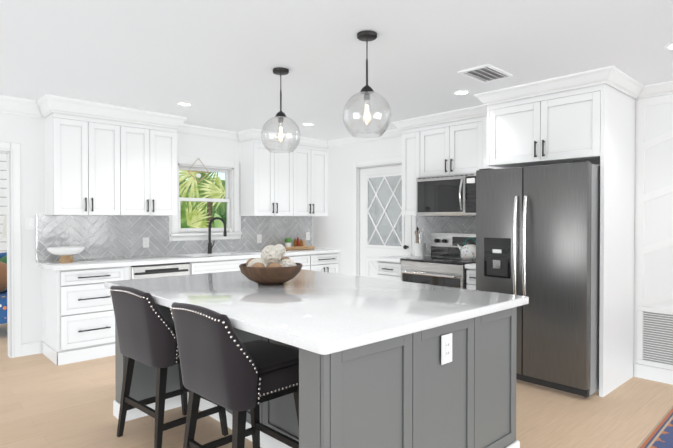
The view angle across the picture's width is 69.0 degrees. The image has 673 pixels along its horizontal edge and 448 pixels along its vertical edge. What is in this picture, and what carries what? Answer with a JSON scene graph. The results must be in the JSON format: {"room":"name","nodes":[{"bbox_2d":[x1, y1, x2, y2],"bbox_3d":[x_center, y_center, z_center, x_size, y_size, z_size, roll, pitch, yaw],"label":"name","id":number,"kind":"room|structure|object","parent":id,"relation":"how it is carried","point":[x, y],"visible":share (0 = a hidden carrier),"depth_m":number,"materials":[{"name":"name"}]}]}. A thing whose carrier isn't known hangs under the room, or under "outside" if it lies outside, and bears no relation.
{"room":"kitchen","nodes":[
{"label":"kitchen","id":0,"kind":"room"},
{"bbox_2d":[0,153,6,252],"bbox_3d":[-6.482,0.047,6.571,5.240,2.460,0.120,-1,1,-43],"label":"wall","id":1,"kind":"structure","parent":0,"point":[3,211],"depth_m":7.66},
{"bbox_2d":[0,113,240,343],"bbox_3d":[-3.154,0.000,4.814,7.740,2.590,0.120,-1,1,-43],"label":"wall","id":2,"kind":"structure","parent":0,"point":[27,133],"depth_m":4.86,"materials":[{"name":"white paint"}]},
{"bbox_2d":[0,142,21,357],"bbox_3d":[-3.512,0.259,4.468,1.060,2.080,0.144,-1,1,-43],"label":"door frame","id":3,"kind":"structure","parent":2,"relation":"attached to","point":[13,187],"depth_m":4.75,"materials":[{"name":"white wood"}]},
{"bbox_2d":[0,95,47,117],"bbox_3d":[-4.337,-1.160,3.563,3.900,0.216,0.090,-1,1,-43],"label":"crown molding","id":4,"kind":"structure","parent":2,"relation":"attached to","point":[8,104],"depth_m":4.74,"materials":[{"name":"white wood"}]},
{"bbox_2d":[26,218,34,229],"bbox_3d":[-3.028,-0.004,4.840,0.075,0.118,0.009,-1,1,-43],"label":"light switch","id":5,"kind":"object","parent":2,"relation":"attached to","point":[30,223],"depth_m":4.84,"materials":[{"name":"white plastic"}]},
{"bbox_2d":[44,112,176,215],"bbox_3d":[-2.353,-0.581,5.206,1.235,0.975,0.377,-1,1,-43],"label":"wall cabinet","id":6,"kind":"object","parent":2,"relation":"attached to","point":[96,166],"visible":1,"depth_m":5.01,"materials":[{"name":"white"}]},
{"bbox_2d":[142,237,148,247],"bbox_3d":[-2.184,0.212,5.609,0.075,0.118,0.008,-1,1,-43],"label":"outlet","id":7,"kind":"object","parent":2,"relation":"attached to","point":[145,240],"depth_m":5.60,"materials":[{"name":"white plastic"}]},
{"bbox_2d":[169,157,241,240],"bbox_3d":[-1.652,-0.307,6.170,0.974,1.007,0.165,-1,1,-43],"label":"window","id":8,"kind":"structure","parent":2,"relation":"in","point":[230,170],"depth_m":6.23,"materials":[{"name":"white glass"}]},
{"bbox_2d":[188,159,208,182],"bbox_3d":[-1.701,-0.662,6.035,0.287,0.308,0.012,-1,1,-43],"label":"hanging ornament","id":9,"kind":"object","parent":8,"relation":"hanging from","point":[198,175],"visible":1,"depth_m":6.03,"materials":[{"name":"gold metal"}]},
{"bbox_2d":[177,124,243,141],"bbox_3d":[-1.626,-1.141,6.073,1.020,0.126,0.090,-1,1,-43],"label":"crown molding","id":10,"kind":"structure","parent":2,"relation":"attached to","point":[197,131],"depth_m":6.15,"materials":[{"name":"white wood"}]},
{"bbox_2d":[257,234,261,242],"bbox_3d":[-1.050,0.201,6.658,0.075,0.118,0.008,-1,1,-43],"label":"outlet","id":11,"kind":"object","parent":2,"relation":"attached to","point":[259,236],"depth_m":6.66,"materials":[{"name":"white plastic"}]},
{"bbox_2d":[239,139,327,215],"bbox_3d":[-0.692,-0.597,6.743,1.252,0.975,0.377,-1,1,-43],"label":"wall cabinet","id":12,"kind":"object","parent":2,"relation":"attached to","point":[289,183],"visible":0.9,"depth_m":6.51,"materials":[{"name":"white"}]},
{"bbox_2d":[306,232,309,239],"bbox_3d":[-0.423,0.179,7.239,0.075,0.118,0.008,-1,1,-43],"label":"outlet","id":13,"kind":"object","parent":2,"relation":"attached to","point":[307,233],"depth_m":7.24,"materials":[{"name":"white plastic"}]},
{"bbox_2d":[179,170,226,227],"bbox_3d":[-2.438,-0.037,8.233,1.526,2.595,1.068,-1,1,-43],"label":"palms","id":14,"kind":"object","parent":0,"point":[208,188],"depth_m":8.20,"materials":[{"name":"green plant"}]},
{"bbox_2d":[0,323,672,447],"bbox_3d":[-0.654,1.331,4.321,10.720,0.060,12.720,-1,1,-43],"label":"floor","id":15,"kind":"structure","parent":0,"point":[45,402],"depth_m":3.38,"materials":[{"name":"brown wood"}]},
{"bbox_2d":[0,252,6,323],"bbox_3d":[-3.980,0.824,5.922,0.780,0.920,0.940,0,1,27],"label":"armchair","id":16,"kind":"object","parent":15,"relation":"on","point":[3,287],"visible":0.17,"depth_m":5.89,"materials":[{"name":"blue"}]},
{"bbox_2d":[1,215,6,237],"bbox_3d":[-4.602,0.572,7.077,0.440,1.400,0.440,-1,1,-43],"label":"lamp","id":17,"kind":"object","parent":15,"relation":"on","point":[4,232],"visible":0.04,"depth_m":6.91,"materials":[{"name":"white fabric"}]},
{"bbox_2d":[109,285,227,447],"bbox_3d":[-1.023,0.838,3.013,0.584,0.952,0.588,-1,1,-43],"label":"stool","id":18,"kind":"object","parent":15,"relation":"on","point":[146,332],"visible":0.81,"depth_m":2.80,"materials":[{"name":"grey fabric"}]},
{"bbox_2d":[36,215,340,365],"bbox_3d":[-1.464,0.592,5.871,3.586,1.385,0.627,-1,1,-43],"label":"base cabinet","id":19,"kind":"object","parent":15,"relation":"on","point":[78,320],"visible":0.65,"depth_m":5.13,"materials":[{"name":"white wood"}]},
{"bbox_2d":[47,246,84,262],"bbox_3d":[-2.671,0.304,4.841,0.336,0.150,0.336,-1,1,-43],"label":"cake stand","id":20,"kind":"object","parent":19,"relation":"on","point":[65,253],"visible":1,"depth_m":4.78,"materials":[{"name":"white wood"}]},
{"bbox_2d":[207,217,226,253],"bbox_3d":[-1.478,0.140,6.039,0.158,0.454,0.234,-1,1,-43],"label":"faucet","id":21,"kind":"object","parent":19,"relation":"on","point":[210,246],"visible":1,"depth_m":6.04,"materials":[{"name":"black metal"}]},
{"bbox_2d":[285,237,314,249],"bbox_3d":[-0.655,0.273,6.843,0.730,0.170,0.257,-1,1,-43],"label":"cutting board","id":22,"kind":"object","parent":19,"relation":"on","point":[299,244],"visible":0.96,"depth_m":6.88,"materials":[{"name":"brown wood"}]},
{"bbox_2d":[170,302,298,447],"bbox_3d":[-0.454,0.845,2.408,0.566,0.952,0.589,-1,1,-43],"label":"stool","id":23,"kind":"object","parent":15,"relation":"on","point":[221,364],"visible":0.92,"depth_m":2.23,"materials":[{"name":"grey fabric"}]},
{"bbox_2d":[113,305,521,447],"bbox_3d":[-0.252,0.876,3.049,1.464,0.876,2.188,-1,1,-43],"label":"kitchen island","id":24,"kind":"object","parent":15,"relation":"on","point":[384,363],"depth_m":2.25,"materials":[{"name":"grey wood"}]},
{"bbox_2d":[105,269,528,356],"bbox_3d":[-0.261,0.418,3.037,1.525,0.040,2.284,-1,1,-43],"label":"island countertop","id":25,"kind":"structure","parent":24,"relation":"on","point":[323,314],"depth_m":2.49,"materials":[{"name":"white stone"}]},
{"bbox_2d":[239,244,302,284],"bbox_3d":[-0.439,0.266,3.282,0.424,0.260,0.424,-1,1,-43],"label":"bowl","id":26,"kind":"object","parent":25,"relation":"on","point":[270,266],"visible":1,"depth_m":3.18,"materials":[{"name":"brown wood"}]},
{"bbox_2d":[375,260,378,277],"bbox_3d":[0.713,0.849,5.699,0.627,0.874,0.107,-1,1,-43],"label":"base cabinet","id":27,"kind":"object","parent":15,"relation":"on","point":[377,263],"depth_m":5.51,"materials":[{"name":"white wood"}]},
{"bbox_2d":[379,260,400,280],"bbox_3d":[0.823,0.850,5.580,0.627,0.874,0.314,-1,1,-43],"label":"base cabinet","id":28,"kind":"object","parent":15,"relation":"on","point":[388,267],"depth_m":5.38,"materials":[{"name":"white wood"}]},
{"bbox_2d":[375,256,422,263],"bbox_3d":[0.794,0.392,5.588,0.652,0.041,0.372,-1,1,-43],"label":"countertop","id":29,"kind":"structure","parent":28,"relation":"on","point":[390,259],"depth_m":5.42,"materials":[{"name":"white stone"}]},
{"bbox_2d":[414,227,425,255],"bbox_3d":[0.962,0.202,5.655,0.132,0.336,0.132,-1,1,-43],"label":"crock","id":30,"kind":"object","parent":29,"relation":"on","point":[419,248],"visible":1,"depth_m":5.61,"materials":[{"name":"white ceramic"}]},
{"bbox_2d":[400,232,475,288],"bbox_3d":[1.142,0.697,5.124,0.683,1.190,0.772,-1,1,-43],"label":"range","id":31,"kind":"object","parent":15,"relation":"on","point":[444,263],"visible":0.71,"depth_m":5.07,"materials":[{"name":"silver metal"}]},
{"bbox_2d":[457,238,475,259],"bbox_3d":[1.361,0.253,5.069,0.200,0.227,0.257,-1,1,-43],"label":"kettle","id":32,"kind":"object","parent":31,"relation":"on","point":[468,251],"visible":0.9,"depth_m":4.98,"materials":[{"name":"white ceramic"}]},
{"bbox_2d":[466,268,475,289],"bbox_3d":[1.555,0.858,4.789,0.627,0.874,0.262,-1,1,-43],"label":"base cabinet","id":33,"kind":"object","parent":15,"relation":"on","point":[470,272],"depth_m":4.63,"materials":[{"name":"white wood"}]},
{"bbox_2d":[465,264,475,267],"bbox_3d":[1.546,0.401,4.776,0.652,0.041,0.262,-1,1,-43],"label":"countertop","id":34,"kind":"structure","parent":33,"relation":"on","point":[466,265],"depth_m":4.62,"materials":[{"name":"white stone"}]},
{"bbox_2d":[476,160,599,397],"bbox_3d":[1.818,0.413,4.193,0.952,1.777,0.922,-1,1,-43],"label":"fridge","id":35,"kind":"object","parent":15,"relation":"on","point":[538,236],"visible":0.85,"depth_m":3.79,"materials":[{"name":"grey metal"}]},
{"bbox_2d":[487,84,635,396],"bbox_3d":[1.935,0.121,4.276,0.757,2.360,0.975,-1,1,-43],"label":"surround","id":36,"kind":"object","parent":15,"relation":"on","point":[595,124],"visible":1,"depth_m":3.93,"materials":[{"name":"white wood"}]},
{"bbox_2d":[637,406,672,447],"bbox_3d":[2.991,1.315,2.326,1.800,0.012,2.500,-1,1,-45],"label":"rug","id":37,"kind":"object","parent":15,"relation":"on","point":[660,435],"visible":1,"depth_m":3.01,"materials":[{"name":"fabric"}]},
{"bbox_2d":[0,0,672,140],"bbox_3d":[-0.311,-1.214,1.730,7.740,0.194,8.490,-1,1,-43],"label":"ceiling","id":38,"kind":"structure","parent":0,"point":[215,63],"depth_m":3.35,"materials":[{"name":"white paint"}]},
{"bbox_2d":[40,94,187,132],"bbox_3d":[-2.225,-1.141,5.062,1.395,0.148,0.100,-1,1,-43],"label":"crown molding","id":39,"kind":"structure","parent":38,"relation":"attached to","point":[46,105],"depth_m":4.95,"materials":[{"name":"white wood"}]},
{"bbox_2d":[176,102,192,105],"bbox_3d":[-1.510,-1.190,4.865,0.156,0.008,0.156,-1,1,-43],"label":"recessed light","id":40,"kind":"object","parent":38,"relation":"in","point":[184,103],"visible":1,"depth_m":4.85,"materials":[{"name":"white"}]},
{"bbox_2d":[261,67,299,152],"bbox_3d":[-0.427,-0.868,3.758,0.300,0.626,0.300,-1,1,-43],"label":"pendant light","id":41,"kind":"object","parent":38,"relation":"hanging from","point":[280,114],"visible":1,"depth_m":3.75,"materials":[{"name":"black"}]},
{"bbox_2d":[301,123,314,125],"bbox_3d":[-0.335,-1.174,5.776,0.156,0.008,0.156,-1,1,-43],"label":"recessed light","id":42,"kind":"object","parent":38,"relation":"in","point":[308,124],"visible":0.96,"depth_m":5.78,"materials":[{"name":"white"}]},
{"bbox_2d":[343,30,390,137],"bbox_3d":[0.189,-0.861,3.034,0.300,0.627,0.300,-1,1,-43],"label":"pendant light","id":43,"kind":"object","parent":38,"relation":"hanging from","point":[366,91],"visible":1,"depth_m":3.02,"materials":[{"name":"black"}]},
{"bbox_2d":[388,107,486,132],"bbox_3d":[1.137,-1.115,5.128,0.100,0.094,1.380,-1,1,-43],"label":"crown molding","id":44,"kind":"structure","parent":38,"relation":"attached to","point":[465,113],"depth_m":5.17,"materials":[{"name":"white wood"}]},
{"bbox_2d":[452,90,470,94],"bbox_3d":[1.102,-1.158,4.318,0.156,0.008,0.156,-1,1,-43],"label":"recessed light","id":45,"kind":"object","parent":38,"relation":"in","point":[461,92],"visible":1,"depth_m":4.32,"materials":[{"name":"white"}]},
{"bbox_2d":[458,64,512,82],"bbox_3d":[1.148,-1.152,3.769,0.370,0.025,0.260,-1,1,-43],"label":"ceiling vent","id":46,"kind":"object","parent":38,"relation":"in","point":[486,73],"visible":1,"depth_m":3.76,"materials":[{"name":"grey metal"}]},
{"bbox_2d":[472,65,619,108],"bbox_3d":[1.650,-1.106,4.000,0.080,0.100,1.135,-1,1,-43],"label":"crown molding","id":47,"kind":"structure","parent":38,"relation":"attached to","point":[609,75],"depth_m":3.91,"materials":[{"name":"white wood"}]},
{"bbox_2d":[664,43,672,49],"bbox_3d":[2.197,-1.145,3.149,0.156,0.008,0.156,-1,1,-43],"label":"recessed light","id":48,"kind":"object","parent":38,"relation":"in","point":[669,46],"visible":1,"depth_m":3.17,"materials":[{"name":"white"}]},
{"bbox_2d":[368,175,401,245],"bbox_3d":[1.141,0.013,6.902,1.400,2.520,2.890,-1,1,-43],"label":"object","id":49,"kind":"structure","parent":0,"point":[375,185],"depth_m":8.12,"materials":[{"name":"grey glass"}]},
{"bbox_2d":[312,102,672,362],"bbox_3d":[2.526,0.006,4.287,0.120,2.590,8.370,-1,1,-43],"label":"wall","id":50,"kind":"structure","parent":0,"point":[333,229],"depth_m":4.12,"materials":[{"name":"white paint"}]},
{"bbox_2d":[244,128,327,147],"bbox_3d":[-0.625,-1.138,6.543,1.245,0.109,0.100,-1,1,-43],"label":"crown molding","id":51,"kind":"structure","parent":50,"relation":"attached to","point":[252,133],"depth_m":6.45,"materials":[{"name":"white wood"}]},
{"bbox_2d":[328,131,401,147],"bbox_3d":[0.406,-1.125,6.411,0.090,0.088,1.655,-1,1,-43],"label":"crown molding","id":52,"kind":"structure","parent":50,"relation":"attached to","point":[350,140],"depth_m":6.50,"materials":[{"name":"white wood"}]},
{"bbox_2d":[353,156,415,275],"bbox_3d":[0.634,0.222,6.316,0.144,2.115,1.075,-1,1,-43],"label":"door frame","id":53,"kind":"structure","parent":50,"relation":"attached to","point":[379,162],"depth_m":6.61,"materials":[{"name":"white wood"}]},
{"bbox_2d":[360,164,409,277],"bbox_3d":[0.602,0.264,6.286,0.116,2.015,0.891,-1,1,-43],"label":"lattice door","id":54,"kind":"structure","parent":50,"relation":"in","point":[369,253],"depth_m":6.37,"materials":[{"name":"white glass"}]},
{"bbox_2d":[402,116,501,215],"bbox_3d":[1.301,-0.582,5.233,0.377,0.975,1.298,-1,1,-43],"label":"wall cabinet","id":55,"kind":"object","parent":50,"relation":"attached to","point":[453,147],"visible":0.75,"depth_m":5.21,"materials":[{"name":"white wood"}]},
{"bbox_2d":[416,173,475,215],"bbox_3d":[1.254,-0.295,5.199,0.471,0.427,0.758,-1,1,-43],"label":"microwave","id":56,"kind":"object","parent":55,"relation":"attached to","point":[449,195],"visible":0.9,"depth_m":5.07,"materials":[{"name":"silver metal"}]},
{"bbox_2d":[609,70,643,98],"bbox_3d":[2.276,-1.105,3.860,0.630,0.100,0.080,-1,1,-43],"label":"crown molding","id":57,"kind":"structure","parent":50,"relation":"attached to","point":[628,86],"depth_m":3.92,"materials":[{"name":"white wood"}]},
{"bbox_2d":[634,363,672,384],"bbox_3d":[3.879,1.260,2.737,0.016,0.115,3.938,-1,1,-43],"label":"baseboard","id":58,"kind":"structure","parent":50,"relation":"attached to","point":[658,374],"depth_m":4.07,"materials":[{"name":"white wood"}]},
{"bbox_2d":[635,94,672,362],"bbox_3d":[3.886,0.079,2.720,0.012,2.240,3.942,-1,1,-43],"label":"trim","id":59,"kind":"structure","parent":50,"relation":"attached to","point":[642,197],"depth_m":4.12,"materials":[{"name":"white wood"}]},
{"bbox_2d":[637,306,672,369],"bbox_3d":[2.824,0.943,3.873,0.016,0.488,0.785,-1,1,-43],"label":"air vent","id":60,"kind":"object","parent":50,"relation":"in","point":[657,346],"visible":1,"depth_m":4.06,"materials":[{"name":"grey metal"}]},
{"bbox_2d":[640,81,672,98],"bbox_3d":[3.835,-1.087,2.714,0.080,0.088,3.880,-1,1,-43],"label":"crown molding","id":61,"kind":"structure","parent":50,"relation":"attached to","point":[664,88],"depth_m":4.00,"materials":[{"name":"white wood"}]},
{"label":"outside","id":62,"kind":"structure","parent":0,"visible":0},
{"bbox_2d":[179,173,226,227],"bbox_3d":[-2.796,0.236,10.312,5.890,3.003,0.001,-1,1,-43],"label":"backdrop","id":63,"kind":"structure","parent":62,"point":[221,211],"depth_m":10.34,"materials":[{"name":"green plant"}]}
]}

